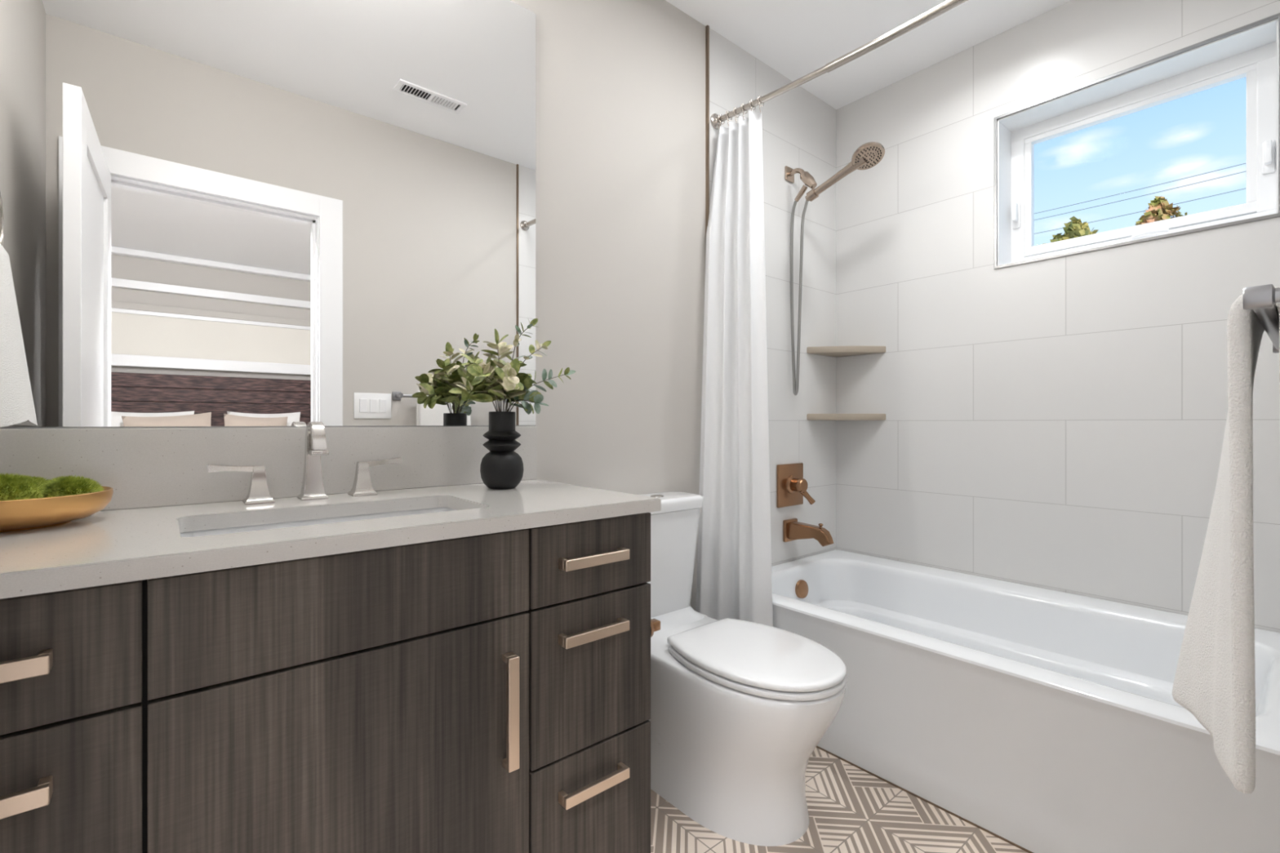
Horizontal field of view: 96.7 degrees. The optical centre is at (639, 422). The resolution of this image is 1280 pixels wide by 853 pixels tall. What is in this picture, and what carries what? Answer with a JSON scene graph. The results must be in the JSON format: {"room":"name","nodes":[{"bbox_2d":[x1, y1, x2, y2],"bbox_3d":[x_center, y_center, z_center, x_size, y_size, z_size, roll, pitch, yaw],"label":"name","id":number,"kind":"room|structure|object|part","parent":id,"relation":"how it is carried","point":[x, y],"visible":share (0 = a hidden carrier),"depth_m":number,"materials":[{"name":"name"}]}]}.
{"room":"bathroom","nodes":[
{"label":"bathroom","id":0,"kind":"room"},
{"bbox_2d":[37,0,705,610],"bbox_3d":[-0.554,-0.239,1.569,2.031,2.552,0.100,0,0,-40],"label":"wall","id":1,"kind":"structure","parent":0,"point":[620,84],"depth_m":1.91,"materials":[{"name":"grey paint"}]},
{"bbox_2d":[0,0,536,428],"bbox_3d":[-0.765,-0.605,1.322,1.182,1.232,0.006,0,0,-40],"label":"mirror","id":2,"kind":"object","parent":1,"relation":"attached to","point":[214,213],"visible":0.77,"depth_m":1.26,"materials":[{"name":"clear glass"}]},
{"bbox_2d":[0,426,537,511],"bbox_3d":[-0.764,0.089,1.315,1.180,0.157,0.020,0,0,-40],"label":"backsplash","id":3,"kind":"structure","parent":1,"relation":"attached to","point":[154,467],"depth_m":1.21,"materials":[{"name":"beige stone"}]},
{"bbox_2d":[705,25,709,254],"bbox_3d":[0.258,-0.454,2.178,0.010,2.122,0.011,0,0,-40],"label":"trim","id":4,"kind":"structure","parent":1,"relation":"attached to","point":[707,28],"depth_m":2.17,"materials":[{"name":"brown metal"}]},
{"bbox_2d":[709,27,835,566],"bbox_3d":[0.686,-0.239,2.606,1.202,2.552,0.104,0,0,-40],"label":"tiled wall","id":5,"kind":"structure","parent":0,"point":[799,127],"depth_m":2.54,"materials":[{"name":"tile"}]},
{"bbox_2d":[777,462,815,507],"bbox_3d":[0.692,0.274,2.473,0.184,0.186,0.104,0,0,-40],"label":"shower valve","id":6,"kind":"object","parent":5,"relation":"attached to","point":[792,486],"visible":1,"depth_m":2.47,"materials":[{"name":"brown metal"}]},
{"bbox_3d":[0.662,0.274,2.509,0.184,0.186,0.012,0,0,-40],"label":"plate","id":7,"kind":"part","parent":6,"relation":"part of","materials":[{"name":"brown metal"}]},
{"bbox_3d":[0.720,0.310,2.470,0.079,0.091,0.027,0,0,3],"label":"lever","id":8,"kind":"part","parent":6,"relation":"part of","materials":[{"name":"brown metal"}]},
{"bbox_2d":[782,518,833,546],"bbox_3d":[0.724,0.471,2.430,0.090,0.098,0.212,0,0,-40],"label":"tub spout","id":9,"kind":"object","parent":5,"relation":"attached to","point":[793,530],"visible":1,"depth_m":2.42,"materials":[{"name":"brown metal"}]},
{"bbox_3d":[0.661,0.472,2.505,0.090,0.096,0.018,0,0,-40],"label":"wall plate","id":10,"kind":"part","parent":9,"relation":"part of","materials":[{"name":"brown metal"}]},
{"bbox_2d":[785,142,884,395],"bbox_3d":[0.796,-0.620,2.352,0.122,1.004,0.424,0,0,-40],"label":"shower","id":11,"kind":"object","parent":5,"relation":"attached to","point":[869,154],"visible":1,"depth_m":2.45,"materials":[{"name":"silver metal"}]},
{"bbox_3d":[0.659,-1.092,2.508,0.060,0.060,0.010,0,0,-40],"label":"wall plate","id":12,"kind":"part","parent":11,"relation":"part of","materials":[{"name":"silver metal"}]},
{"bbox_3d":[0.686,-1.082,2.475,0.021,0.052,0.083,0,0,-40],"label":"arm","id":13,"kind":"part","parent":11,"relation":"part of","materials":[{"name":"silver metal"}]},
{"bbox_2d":[710,0,968,129],"bbox_3d":[0.783,-1.160,1.623,0.058,0.070,1.525,0,0,-40],"label":"shower curtain rod","id":14,"kind":"object","parent":5,"relation":"attached to","point":[947,5],"visible":0.96,"depth_m":1.75,"materials":[{"name":"silver metal"}]},
{"bbox_2d":[717,115,724,126],"bbox_3d":[0.312,-1.152,2.185,0.037,0.060,0.006,0,0,-40],"label":"curtain ring","id":15,"kind":"object","parent":14,"relation":"hanging from","point":[718,115],"visible":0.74,"depth_m":2.18,"materials":[{"name":"silver metal"}]},
{"bbox_2d":[724,111,732,127],"bbox_3d":[0.336,-1.149,2.156,0.037,0.060,0.006,0,0,-40],"label":"curtain ring","id":16,"kind":"object","parent":14,"relation":"hanging from","point":[726,111],"visible":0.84,"depth_m":2.15,"materials":[{"name":"silver metal"}]},
{"bbox_2d":[695,111,773,626],"bbox_3d":[0.348,-0.103,2.040,0.186,2.050,0.325,0,0,-40],"label":"shower curtain","id":17,"kind":"object","parent":14,"relation":"hanging from","point":[735,579],"visible":0.87,"depth_m":2.06,"materials":[{"name":"white fabric"}]},
{"bbox_2d":[733,107,739,123],"bbox_3d":[0.360,-1.147,2.128,0.037,0.060,0.006,0,0,-40],"label":"curtain ring","id":18,"kind":"object","parent":14,"relation":"hanging from","point":[735,117],"visible":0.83,"depth_m":2.12,"materials":[{"name":"silver metal"}]},
{"bbox_2d":[740,103,747,119],"bbox_3d":[0.384,-1.145,2.099,0.037,0.060,0.006,0,0,-40],"label":"curtain ring","id":19,"kind":"object","parent":14,"relation":"hanging from","point":[742,104],"visible":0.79,"depth_m":2.09,"materials":[{"name":"silver metal"}]},
{"bbox_2d":[748,99,755,111],"bbox_3d":[0.408,-1.143,2.070,0.037,0.060,0.006,0,0,-40],"label":"curtain ring","id":20,"kind":"object","parent":14,"relation":"hanging from","point":[750,100],"visible":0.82,"depth_m":2.06,"materials":[{"name":"silver metal"}]},
{"bbox_2d":[756,95,764,112],"bbox_3d":[0.432,-1.141,2.042,0.037,0.060,0.006,0,0,-40],"label":"curtain ring","id":21,"kind":"object","parent":14,"relation":"hanging from","point":[759,96],"visible":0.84,"depth_m":2.04,"materials":[{"name":"silver metal"}]},
{"bbox_2d":[806,346,885,357],"bbox_3d":[0.935,-0.331,2.584,0.246,0.030,0.247,0,0,-40],"label":"corner shelf","id":22,"kind":"object","parent":5,"relation":"attached to","point":[831,351],"visible":1,"depth_m":2.57,"materials":[{"name":"beige stone"}]},
{"bbox_2d":[806,413,885,420],"bbox_3d":[0.935,-0.026,2.584,0.246,0.030,0.247,0,0,-40],"label":"corner shelf","id":23,"kind":"object","parent":5,"relation":"attached to","point":[809,416],"visible":1,"depth_m":2.57,"materials":[{"name":"beige stone"}]},
{"bbox_2d":[650,746,1028,852],"bbox_3d":[0.343,1.067,1.278,3.033,0.060,1.699,0,0,-40],"label":"floor","id":24,"kind":"structure","parent":0,"point":[851,810],"depth_m":1.46,"materials":[{"name":"tile"}]},
{"bbox_2d":[0,512,650,852],"bbox_3d":[-0.583,0.617,1.099,1.159,0.840,0.577,0,0,-40],"label":"vanity cabinet","id":25,"kind":"object","parent":24,"relation":"on","point":[486,693],"visible":0.95,"depth_m":0.87,"materials":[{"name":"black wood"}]},
{"bbox_3d":[-0.742,0.425,0.609,0.157,0.021,0.030,0,0,-40],"label":"handle","id":26,"kind":"part","parent":25,"relation":"part of","materials":[{"name":"beige metal"}]},
{"bbox_3d":[-0.742,0.276,0.609,0.157,0.021,0.030,0,0,-40],"label":"handle","id":27,"kind":"part","parent":25,"relation":"part of","materials":[{"name":"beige metal"}]},
{"bbox_3d":[-0.752,0.510,0.634,0.298,0.302,0.020,0,0,-40],"label":"drawer","id":28,"kind":"part","parent":25,"relation":"part of","materials":[{"name":"brown wood"}]},
{"bbox_3d":[-0.752,0.278,0.634,0.298,0.153,0.020,0,0,-40],"label":"drawer","id":29,"kind":"part","parent":25,"relation":"part of","materials":[{"name":"brown wood"}]},
{"bbox_2d":[0,479,661,599],"bbox_3d":[-0.588,0.182,1.106,1.181,0.028,0.566,0,0,-40],"label":"countertop","id":30,"kind":"structure","parent":25,"relation":"on","point":[116,546],"depth_m":0.92,"materials":[{"name":"beige stone"}]},
{"bbox_2d":[0,485,113,532],"bbox_3d":[-1.017,0.141,0.925,0.238,0.052,0.238,0,0,-40],"label":"bowl","id":31,"kind":"object","parent":30,"relation":"on","point":[40,513],"visible":0.87,"depth_m":0.88,"materials":[{"name":"brown wood"}]},
{"bbox_2d":[0,472,48,501],"bbox_3d":[-1.006,0.108,0.898,0.117,0.061,0.113,0,0,-40],"label":"clump","id":32,"kind":"object","parent":31,"relation":"in","point":[12,487],"visible":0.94,"depth_m":0.89,"materials":[{"name":"green plant"}]},
{"bbox_2d":[20,475,48,484],"bbox_3d":[-1.060,0.113,0.971,0.117,0.050,0.084,0,0,-40],"label":"clump","id":33,"kind":"object","parent":31,"relation":"in","point":[42,480],"visible":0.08,"depth_m":0.98,"materials":[{"name":"green plant"}]},
{"bbox_2d":[41,475,105,497],"bbox_3d":[-0.968,0.113,0.965,0.095,0.051,0.109,0,0,-40],"label":"clump","id":34,"kind":"object","parent":31,"relation":"in","point":[64,486],"visible":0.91,"depth_m":0.95,"materials":[{"name":"green plant"}]},
{"bbox_2d":[207,421,401,505],"bbox_3d":[-0.706,0.083,1.240,0.374,0.170,0.107,0,0,-40],"label":"faucet","id":35,"kind":"object","parent":30,"relation":"on","point":[313,488],"visible":1,"depth_m":1.24,"materials":[{"name":"silver metal"}]},
{"bbox_3d":[-0.827,0.119,1.175,0.104,0.071,0.036,0,0,-40],"label":"handle","id":36,"kind":"part","parent":35,"relation":"part of","materials":[{"name":"silver metal"}]},
{"bbox_3d":[-0.801,0.160,1.197,0.051,0.014,0.051,0,0,-40],"label":"plate","id":37,"kind":"part","parent":35,"relation":"part of","materials":[{"name":"silver metal"}]},
{"bbox_3d":[-0.725,0.160,1.261,0.051,0.014,0.051,0,0,-40],"label":"plate","id":38,"kind":"part","parent":35,"relation":"part of","materials":[{"name":"silver metal"}]},
{"bbox_3d":[-0.706,0.076,1.239,0.040,0.158,0.098,0,0,-40],"label":"spout","id":39,"kind":"part","parent":35,"relation":"part of","materials":[{"name":"silver metal"}]},
{"bbox_3d":[-0.646,0.160,1.327,0.051,0.014,0.051,0,0,-40],"label":"plate","id":40,"kind":"part","parent":35,"relation":"part of","materials":[{"name":"silver metal"}]},
{"bbox_3d":[-0.620,0.119,1.348,0.104,0.071,0.036,0,0,-40],"label":"handle","id":41,"kind":"part","parent":35,"relation":"part of","materials":[{"name":"silver metal"}]},
{"bbox_2d":[180,507,455,537],"bbox_3d":[-0.560,0.255,1.078,0.545,0.116,0.303,0,0,-40],"label":"sink","id":42,"kind":"object","parent":30,"relation":"in","point":[314,522],"visible":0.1,"depth_m":1.15,"materials":[{"name":"white ceramic"}]},
{"bbox_2d":[480,411,523,489],"bbox_3d":[-0.354,0.070,1.464,0.109,0.196,0.109,0,0,-40],"label":"vase","id":43,"kind":"object","parent":30,"relation":"on","point":[501,468],"visible":1,"depth_m":1.43,"materials":[{"name":"black ceramic"}]},
{"bbox_2d":[448,375,503,411],"bbox_3d":[-0.402,-0.052,1.437,0.075,0.130,0.149,0,0,36],"label":"eucalyptus sprig","id":44,"kind":"object","parent":43,"relation":"in","point":[476,396],"visible":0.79,"depth_m":1.41,"materials":[{"name":"green plant"}]},
{"bbox_2d":[461,351,504,411],"bbox_3d":[-0.397,-0.086,1.463,0.119,0.198,0.113,0,0,-40],"label":"eucalyptus sprig","id":45,"kind":"object","parent":43,"relation":"in","point":[475,361],"visible":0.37,"depth_m":1.47,"materials":[{"name":"green"}]},
{"bbox_2d":[466,361,514,411],"bbox_3d":[-0.375,-0.069,1.418,0.075,0.164,0.126,0,0,23],"label":"eucalyptus sprig","id":46,"kind":"object","parent":43,"relation":"in","point":[487,374],"visible":0.86,"depth_m":1.40,"materials":[{"name":"green plant"}]},
{"bbox_3d":[-0.369,-0.053,1.428,0.005,0.133,0.073,0,0,22],"label":"stem","id":47,"kind":"part","parent":46,"relation":"part of","materials":[{"name":"brown"}]},
{"bbox_2d":[482,360,506,411],"bbox_3d":[-0.377,-0.079,1.509,0.101,0.184,0.126,0,0,-12],"label":"eucalyptus sprig","id":48,"kind":"object","parent":43,"relation":"in","point":[492,363],"visible":0.08,"depth_m":1.50,"materials":[{"name":"green plant"}]},
{"bbox_2d":[480,328,519,411],"bbox_3d":[-0.358,-0.113,1.457,0.101,0.252,0.115,0,0,-25],"label":"eucalyptus sprig","id":49,"kind":"object","parent":43,"relation":"in","point":[504,349],"visible":0.62,"depth_m":1.45,"materials":[{"name":"green"}]},
{"bbox_3d":[-0.359,-0.093,1.458,0.004,0.212,0.017,0,0,37],"label":"stem","id":50,"kind":"part","parent":49,"relation":"part of","materials":[{"name":"brown"}]},
{"bbox_2d":[483,358,526,411],"bbox_3d":[-0.338,-0.072,1.408,0.102,0.170,0.116,0,0,2],"label":"flower","id":51,"kind":"object","parent":43,"relation":"in","point":[508,374],"visible":0.91,"depth_m":1.40,"materials":[{"name":"white"}]},
{"bbox_2d":[502,373,536,411],"bbox_3d":[-0.331,-0.067,1.497,0.093,0.160,0.128,0,0,23],"label":"eucalyptus sprig","id":52,"kind":"object","parent":43,"relation":"in","point":[522,378],"visible":0.27,"depth_m":1.48,"materials":[{"name":"green plant"}]},
{"bbox_2d":[506,318,537,411],"bbox_3d":[-0.311,-0.131,1.481,0.087,0.288,0.057,0,0,-40],"label":"eucalyptus sprig","id":53,"kind":"object","parent":43,"relation":"in","point":[534,322],"visible":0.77,"depth_m":1.48,"materials":[{"name":"green plant"}]},
{"bbox_3d":[-0.320,-0.120,1.478,0.071,0.268,0.004,0,0,-22],"label":"stem","id":54,"kind":"part","parent":53,"relation":"part of","materials":[{"name":"brown"}]},
{"bbox_2d":[505,389,549,414],"bbox_3d":[-0.295,-0.044,1.459,0.110,0.114,0.071,0,0,-23],"label":"eucalyptus sprig","id":55,"kind":"object","parent":43,"relation":"in","point":[535,397],"visible":0.8,"depth_m":1.46,"materials":[{"name":"green plant"}]},
{"bbox_3d":[-0.310,-0.023,1.458,0.085,0.073,0.004,0,0,7],"label":"stem","id":56,"kind":"part","parent":55,"relation":"part of","materials":[{"name":"brown"}]},
{"bbox_2d":[507,339,551,411],"bbox_3d":[-0.290,-0.101,1.464,0.120,0.228,0.066,0,0,8],"label":"eucalyptus sprig","id":57,"kind":"object","parent":43,"relation":"in","point":[531,348],"visible":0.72,"depth_m":1.47,"materials":[{"name":"green plant"}]},
{"bbox_3d":[-0.302,-0.090,1.465,0.099,0.208,0.004,0,0,-2],"label":"stem","id":58,"kind":"part","parent":57,"relation":"part of","materials":[{"name":"brown"}]},
{"bbox_2d":[509,367,575,411],"bbox_3d":[-0.262,-0.066,1.493,0.179,0.158,0.078,0,0,-26],"label":"eucalyptus sprig","id":59,"kind":"object","parent":43,"relation":"in","point":[527,383],"visible":0.78,"depth_m":1.49,"materials":[{"name":"green plant"}]},
{"bbox_3d":[-0.274,-0.057,1.484,0.154,0.141,0.004,0,0,-14],"label":"stem","id":60,"kind":"part","parent":59,"relation":"part of","materials":[{"name":"brown"}]},
{"bbox_3d":[-0.425,0.691,0.908,0.546,0.663,0.020,0,0,-40],"label":"door","id":61,"kind":"part","parent":25,"relation":"part of","materials":[{"name":"brown wood"}]},
{"bbox_3d":[-0.235,0.524,1.034,0.021,0.203,0.030,0,0,-40],"label":"handle","id":62,"kind":"part","parent":25,"relation":"part of","materials":[{"name":"beige metal"}]},
{"bbox_3d":[-0.097,0.510,1.183,0.300,0.302,0.020,0,0,-40],"label":"drawer","id":63,"kind":"part","parent":25,"relation":"part of","materials":[{"name":"brown wood"}]},
{"bbox_3d":[-0.097,0.278,1.183,0.300,0.153,0.020,0,0,-40],"label":"drawer","id":64,"kind":"part","parent":25,"relation":"part of","materials":[{"name":"brown wood"}]},
{"bbox_3d":[-0.097,0.845,1.183,0.300,0.356,0.020,0,0,-40],"label":"drawer","id":65,"kind":"part","parent":25,"relation":"part of","materials":[{"name":"brown wood"}]},
{"bbox_3d":[-0.091,0.734,1.155,0.157,0.021,0.030,0,0,-40],"label":"handle","id":66,"kind":"part","parent":25,"relation":"part of","materials":[{"name":"beige metal"}]},
{"bbox_3d":[-0.091,0.425,1.155,0.157,0.021,0.030,0,0,-40],"label":"handle","id":67,"kind":"part","parent":25,"relation":"part of","materials":[{"name":"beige metal"}]},
{"bbox_3d":[-0.091,0.276,1.155,0.157,0.021,0.030,0,0,-40],"label":"handle","id":68,"kind":"part","parent":25,"relation":"part of","materials":[{"name":"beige metal"}]},
{"bbox_2d":[650,618,660,637],"bbox_3d":[-0.013,0.467,1.353,0.040,0.048,0.169,0,0,-40],"label":"toilet paper holder","id":69,"kind":"object","parent":25,"relation":"attached to","point":[655,624],"visible":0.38,"depth_m":1.30,"materials":[{"name":"brown metal"}]},
{"bbox_2d":[640,491,846,846],"bbox_3d":[0.219,0.638,1.642,0.386,0.797,0.771,0,0,-40],"label":"toilet","id":70,"kind":"object","parent":24,"relation":"on","point":[740,709],"visible":0.84,"depth_m":1.44,"materials":[{"name":"white ceramic"}]},
{"bbox_3d":[0.029,0.265,1.869,0.386,0.042,0.180,0,0,-40],"label":"tank lid","id":71,"kind":"part","parent":70,"relation":"part of","materials":[{"name":"white ceramic"}]},
{"bbox_3d":[0.028,0.472,1.870,0.366,0.370,0.163,0,0,-40],"label":"tank","id":72,"kind":"part","parent":70,"relation":"part of","materials":[{"name":"white ceramic"}]},
{"bbox_3d":[0.221,0.842,1.639,0.372,0.391,0.759,0,0,-40],"label":"bowl","id":73,"kind":"part","parent":70,"relation":"part of","materials":[{"name":"white ceramic"}]},
{"bbox_3d":[0.318,0.611,1.523,0.356,0.021,0.461,0,0,-40],"label":"seat lid","id":74,"kind":"part","parent":70,"relation":"part of","materials":[{"name":"white plastic"}]},
{"bbox_3d":[0.323,0.634,1.518,0.360,0.015,0.446,0,0,-40],"label":"seat","id":75,"kind":"part","parent":70,"relation":"part of","materials":[{"name":"white plastic"}]},
{"bbox_2d":[771,549,1279,852],"bbox_3d":[1.094,0.825,1.884,0.898,0.425,1.520,0,0,-40],"label":"bathtub","id":76,"kind":"object","parent":24,"relation":"on","point":[1041,720],"visible":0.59,"depth_m":1.51,"materials":[{"name":"white ceramic"}]},
{"bbox_2d":[665,0,1071,109],"bbox_3d":[0.361,-1.556,1.257,3.033,0.080,1.754,0,0,-40],"label":"ceiling","id":77,"kind":"structure","parent":0,"point":[795,38],"depth_m":2.20,"materials":[{"name":"white paint"}]},
{"bbox_2d":[835,0,1279,632],"bbox_3d":[1.520,-0.239,2.227,0.190,2.552,1.554,0,0,-40],"label":"wall","id":78,"kind":"structure","parent":0,"point":[1059,424],"depth_m":2.13,"materials":[{"name":"tile"}]},
{"bbox_2d":[994,13,1279,269],"bbox_3d":[1.700,-0.897,2.003,0.191,0.593,0.752,0,0,-40],"label":"window","id":79,"kind":"structure","parent":78,"relation":"in","point":[1251,51],"depth_m":1.96,"materials":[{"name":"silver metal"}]},
{"bbox_3d":[1.757,-0.907,2.051,0.036,0.483,0.653,0,0,-40],"label":"sash","id":80,"kind":"part","parent":79,"relation":"part of","materials":[{"name":"white plastic"}]},
{"bbox_3d":[1.764,-0.644,1.978,0.047,0.035,0.111,0,0,-40],"label":"crank handle","id":81,"kind":"part","parent":79,"relation":"part of","materials":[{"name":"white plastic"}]},
{"label":"outside","id":82,"kind":"structure","parent":0,"visible":0},
{"bbox_2d":[1034,163,1245,213],"bbox_3d":[11.046,-5.183,12.509,0.016,0.098,9.000,0,0,-40],"label":"power cable","id":83,"kind":"object","parent":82,"point":[1242,163],"visible":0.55,"depth_m":12.47,"materials":[{"name":"grey plastic"}]},
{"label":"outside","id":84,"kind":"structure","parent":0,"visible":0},
{"bbox_2d":[1034,171,1245,220],"bbox_3d":[11.046,-5.023,12.509,0.016,0.098,9.000,0,0,-40],"label":"power cable","id":85,"kind":"object","parent":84,"point":[1242,171],"visible":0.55,"depth_m":12.47,"materials":[{"name":"grey plastic"}]},
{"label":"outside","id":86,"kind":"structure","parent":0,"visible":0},
{"bbox_2d":[1034,188,1245,234],"bbox_3d":[11.046,-4.683,12.509,0.016,0.098,9.000,0,0,-40],"label":"power cable","id":87,"kind":"object","parent":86,"point":[1242,188],"visible":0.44,"depth_m":12.47,"materials":[{"name":"grey plastic"}]},
{"bbox_3d":[0.540,-0.239,0.341,1.931,2.552,0.120,0,0,-40],"label":"wall","id":88,"kind":"structure","parent":0,"visible":0},
{"bbox_2d":[1242,284,1279,353],"bbox_3d":[0.926,-0.137,0.795,0.654,0.044,0.079,0,0,-40],"label":"towel bar","id":89,"kind":"object","parent":88,"relation":"attached to","point":[1262,299],"visible":1,"depth_m":0.62,"materials":[{"name":"grey metal"}]},
{"bbox_2d":[1172,286,1279,793],"bbox_3d":[0.819,0.142,0.789,0.269,0.611,0.149,0,0,-40],"label":"towel","id":90,"kind":"object","parent":89,"relation":"hanging from","point":[1215,681],"visible":0.94,"depth_m":0.70,"materials":[{"name":"white fabric"}]},
{"bbox_3d":[0.691,-0.137,0.600,0.019,0.025,0.076,0,0,-40],"label":"post","id":91,"kind":"part","parent":89,"relation":"part of","materials":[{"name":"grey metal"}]},
{"bbox_3d":[1.159,-0.137,0.992,0.019,0.025,0.076,0,0,-40],"label":"post","id":92,"kind":"part","parent":89,"relation":"part of","materials":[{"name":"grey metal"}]},
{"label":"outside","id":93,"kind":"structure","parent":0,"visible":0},
{"bbox_2d":[1044,216,1098,244],"bbox_3d":[9.505,-0.213,12.395,1.545,8.505,1.552,0,0,-40],"label":"tree","id":94,"kind":"object","parent":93,"point":[1074,228],"visible":0.17,"depth_m":12.28,"materials":[{"name":"green plant"}]},
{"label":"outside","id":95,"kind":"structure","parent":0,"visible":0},
{"bbox_2d":[1135,195,1186,225],"bbox_3d":[10.710,-0.324,11.838,1.386,8.726,1.356,0,0,-40],"label":"tree","id":96,"kind":"object","parent":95,"point":[1159,209],"visible":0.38,"depth_m":11.63,"materials":[{"name":"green plant"}]}
]}

